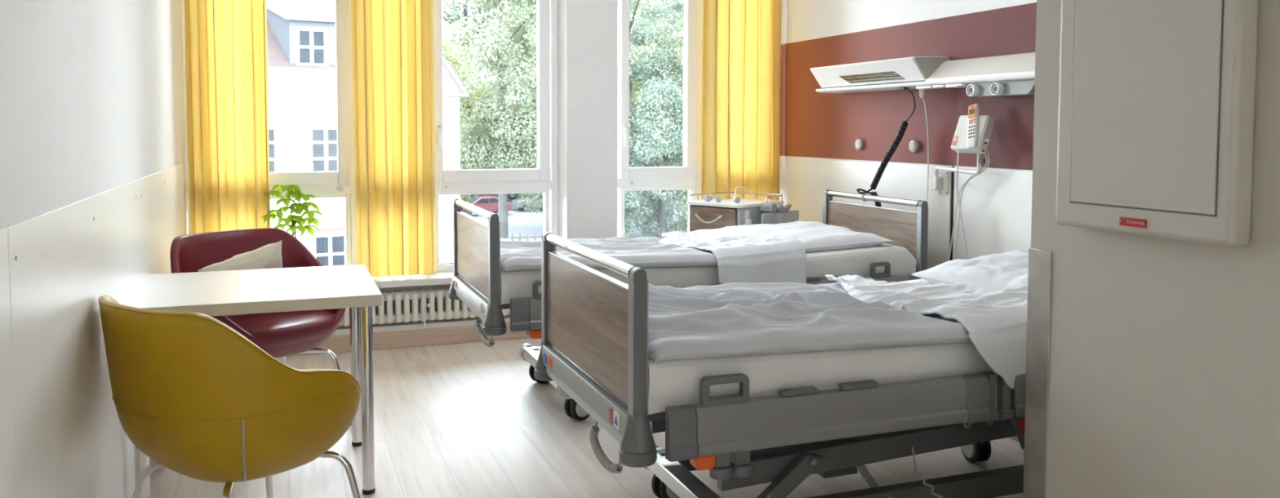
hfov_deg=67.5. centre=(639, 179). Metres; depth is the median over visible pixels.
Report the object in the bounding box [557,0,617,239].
pillar
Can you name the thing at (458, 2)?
tree
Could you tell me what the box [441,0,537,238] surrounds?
tree
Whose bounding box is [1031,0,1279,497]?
wall
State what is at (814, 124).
wall band
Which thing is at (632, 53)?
tree
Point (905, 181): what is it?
board
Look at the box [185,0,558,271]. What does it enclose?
window
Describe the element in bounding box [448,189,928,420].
hospital bed
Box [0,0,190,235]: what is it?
wall
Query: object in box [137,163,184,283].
board
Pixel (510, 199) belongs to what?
hedge
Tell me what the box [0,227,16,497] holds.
board
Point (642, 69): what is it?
tree
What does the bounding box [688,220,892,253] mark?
pillow
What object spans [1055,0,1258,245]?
upper cabinet
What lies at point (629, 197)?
tree
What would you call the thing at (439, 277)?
window sill
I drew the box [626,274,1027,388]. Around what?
duvet
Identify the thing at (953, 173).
joint
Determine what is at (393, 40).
curtain
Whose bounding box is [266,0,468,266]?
house
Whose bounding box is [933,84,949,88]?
socket
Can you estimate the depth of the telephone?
4.54 m
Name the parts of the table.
leg, leg, leg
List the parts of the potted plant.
stem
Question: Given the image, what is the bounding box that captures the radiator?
[337,287,510,327]
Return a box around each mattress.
[500,243,916,304]
[648,279,997,414]
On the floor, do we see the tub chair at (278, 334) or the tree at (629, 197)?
the tub chair at (278, 334)
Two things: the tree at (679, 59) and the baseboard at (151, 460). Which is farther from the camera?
the tree at (679, 59)
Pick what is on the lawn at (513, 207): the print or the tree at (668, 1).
the tree at (668, 1)
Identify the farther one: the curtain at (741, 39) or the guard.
the curtain at (741, 39)
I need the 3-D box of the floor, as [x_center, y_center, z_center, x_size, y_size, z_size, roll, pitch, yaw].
[-0.275,1.308,1.091,7.000,0.120,10.500,-1,3,-20]
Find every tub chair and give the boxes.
[97,294,361,497]
[169,227,351,425]
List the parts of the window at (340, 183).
sash, handle, sash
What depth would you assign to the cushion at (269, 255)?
4.09 m
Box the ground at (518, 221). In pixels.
[471,206,686,240]
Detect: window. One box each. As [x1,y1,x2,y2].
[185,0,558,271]
[617,0,702,237]
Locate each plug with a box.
[702,195,712,201]
[715,195,730,202]
[733,186,755,203]
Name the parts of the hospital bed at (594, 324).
post, footboard, rail, post, grab handle, lift arm, rail, lift motor, lever, release lever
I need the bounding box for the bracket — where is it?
[932,153,986,194]
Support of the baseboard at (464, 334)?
attached to the wall at (402, 326)
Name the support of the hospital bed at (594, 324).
on the floor
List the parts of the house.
pane, pane, pane, pane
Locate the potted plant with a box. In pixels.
[259,184,324,237]
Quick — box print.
[1126,220,1142,224]
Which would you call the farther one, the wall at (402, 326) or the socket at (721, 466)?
the wall at (402, 326)
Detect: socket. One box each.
[709,453,731,480]
[729,450,751,477]
[915,85,942,88]
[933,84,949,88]
[945,84,965,88]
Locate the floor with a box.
[149,337,1023,497]
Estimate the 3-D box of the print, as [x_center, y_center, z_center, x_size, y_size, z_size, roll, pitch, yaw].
[1.079,0.094,2.089,0.001,0.005,0.041,-1,3,-20]
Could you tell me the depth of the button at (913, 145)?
5.14 m
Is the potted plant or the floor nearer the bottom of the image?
the floor
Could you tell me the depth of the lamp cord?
4.99 m
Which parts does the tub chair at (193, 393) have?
leg, leg, leg, leg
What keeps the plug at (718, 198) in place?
on the base cabinet at (703, 215)
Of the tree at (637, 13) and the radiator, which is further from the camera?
the tree at (637, 13)
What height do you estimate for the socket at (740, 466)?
0.081 m
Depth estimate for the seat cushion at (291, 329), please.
4.02 m
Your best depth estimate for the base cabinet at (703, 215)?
5.79 m
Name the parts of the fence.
rail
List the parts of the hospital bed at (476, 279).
post, footboard, rail, post, rail, grab handle, post, rail, headboard, rail, grab handle, post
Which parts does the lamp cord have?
cord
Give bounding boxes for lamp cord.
[919,88,928,203]
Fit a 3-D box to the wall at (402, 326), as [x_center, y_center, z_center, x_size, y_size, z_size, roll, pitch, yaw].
[-0.825,-0.424,6.065,3.705,2.800,0.430,-1,3,-20]
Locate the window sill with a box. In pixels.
[371,271,453,288]
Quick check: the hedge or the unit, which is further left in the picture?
the hedge
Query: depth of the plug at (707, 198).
5.90 m
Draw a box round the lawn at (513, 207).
[511,197,679,210]
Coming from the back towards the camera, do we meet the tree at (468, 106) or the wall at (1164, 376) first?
the tree at (468, 106)
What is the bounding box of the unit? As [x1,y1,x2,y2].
[809,52,1035,97]
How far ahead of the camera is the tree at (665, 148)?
57.34 m
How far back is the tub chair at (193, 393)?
2.50 m
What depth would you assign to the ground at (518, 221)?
66.88 m
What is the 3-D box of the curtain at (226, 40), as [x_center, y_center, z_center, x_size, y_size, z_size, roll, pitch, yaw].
[-2.291,-0.556,5.313,0.424,2.302,0.121,-1,3,-20]
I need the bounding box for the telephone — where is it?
[947,103,995,261]
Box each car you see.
[462,195,511,215]
[511,192,542,212]
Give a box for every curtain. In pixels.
[184,0,271,234]
[351,0,435,277]
[701,0,781,200]
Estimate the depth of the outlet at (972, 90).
4.50 m
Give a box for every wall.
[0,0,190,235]
[331,284,510,335]
[779,0,1036,222]
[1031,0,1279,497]
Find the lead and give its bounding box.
[856,86,915,207]
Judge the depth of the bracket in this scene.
4.90 m
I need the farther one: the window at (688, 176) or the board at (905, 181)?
the window at (688, 176)
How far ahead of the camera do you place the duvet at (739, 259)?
4.38 m
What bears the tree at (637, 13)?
on the lawn at (513, 207)
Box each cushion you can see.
[198,240,282,317]
[228,309,335,347]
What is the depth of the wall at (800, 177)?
5.97 m
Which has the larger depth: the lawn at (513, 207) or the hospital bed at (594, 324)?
the lawn at (513, 207)
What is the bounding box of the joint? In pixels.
[950,165,955,260]
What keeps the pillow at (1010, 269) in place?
on the mattress at (676, 382)
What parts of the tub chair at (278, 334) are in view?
leg, leg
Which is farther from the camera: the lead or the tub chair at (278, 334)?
the lead
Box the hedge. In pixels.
[459,165,688,203]
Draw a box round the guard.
[1022,248,1051,497]
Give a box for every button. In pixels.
[854,138,863,150]
[908,140,919,152]
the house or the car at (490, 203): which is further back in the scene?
the car at (490, 203)
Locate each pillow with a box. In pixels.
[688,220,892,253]
[911,249,1028,290]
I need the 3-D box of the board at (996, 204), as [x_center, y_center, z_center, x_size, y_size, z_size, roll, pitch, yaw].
[1.954,0.511,3.938,0.010,1.052,2.035,-1,3,-20]
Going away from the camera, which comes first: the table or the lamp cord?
the table
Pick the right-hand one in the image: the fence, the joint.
the joint
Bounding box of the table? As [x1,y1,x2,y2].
[123,264,382,497]
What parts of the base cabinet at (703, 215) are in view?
handle, drawer, gallery rail, plate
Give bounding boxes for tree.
[441,0,536,199]
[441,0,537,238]
[442,27,505,202]
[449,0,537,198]
[477,0,640,216]
[511,0,681,137]
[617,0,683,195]
[617,0,684,223]
[617,75,688,238]
[617,163,640,237]
[635,0,684,111]
[644,8,688,218]
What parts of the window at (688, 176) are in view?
handle, sash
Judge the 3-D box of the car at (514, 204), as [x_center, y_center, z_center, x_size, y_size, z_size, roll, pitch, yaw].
[-8.160,1.837,78.276,4.400,1.460,1.720,-1,3,-25]
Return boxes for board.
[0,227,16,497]
[4,179,141,497]
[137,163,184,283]
[820,159,951,269]
[952,166,1032,259]
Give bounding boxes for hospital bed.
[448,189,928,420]
[534,231,1026,497]
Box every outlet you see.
[966,84,978,96]
[990,82,1004,95]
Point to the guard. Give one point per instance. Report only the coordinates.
(1039, 277)
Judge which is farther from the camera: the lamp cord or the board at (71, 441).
the lamp cord
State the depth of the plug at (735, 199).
5.80 m
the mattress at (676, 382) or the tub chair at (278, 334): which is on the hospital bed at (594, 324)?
the mattress at (676, 382)
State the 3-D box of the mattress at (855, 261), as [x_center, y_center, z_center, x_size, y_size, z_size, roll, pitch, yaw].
[0.235,0.404,4.813,2.085,0.166,0.926,-1,3,-20]
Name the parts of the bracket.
wall plate, clamp knob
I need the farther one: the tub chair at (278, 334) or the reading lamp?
the reading lamp
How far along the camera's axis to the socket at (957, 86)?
4.63 m
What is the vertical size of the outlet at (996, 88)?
0.058 m
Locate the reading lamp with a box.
[809,56,951,88]
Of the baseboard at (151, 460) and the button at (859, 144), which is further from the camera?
the button at (859, 144)
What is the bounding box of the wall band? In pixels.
[779,2,1036,169]
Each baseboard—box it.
[132,457,155,497]
[285,322,530,356]
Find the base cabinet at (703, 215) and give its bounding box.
[686,191,799,231]
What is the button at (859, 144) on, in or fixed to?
attached to the wall band
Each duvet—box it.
[500,231,806,284]
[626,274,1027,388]
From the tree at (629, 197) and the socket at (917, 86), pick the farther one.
the tree at (629, 197)
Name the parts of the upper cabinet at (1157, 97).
door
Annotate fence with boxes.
[510,232,542,240]

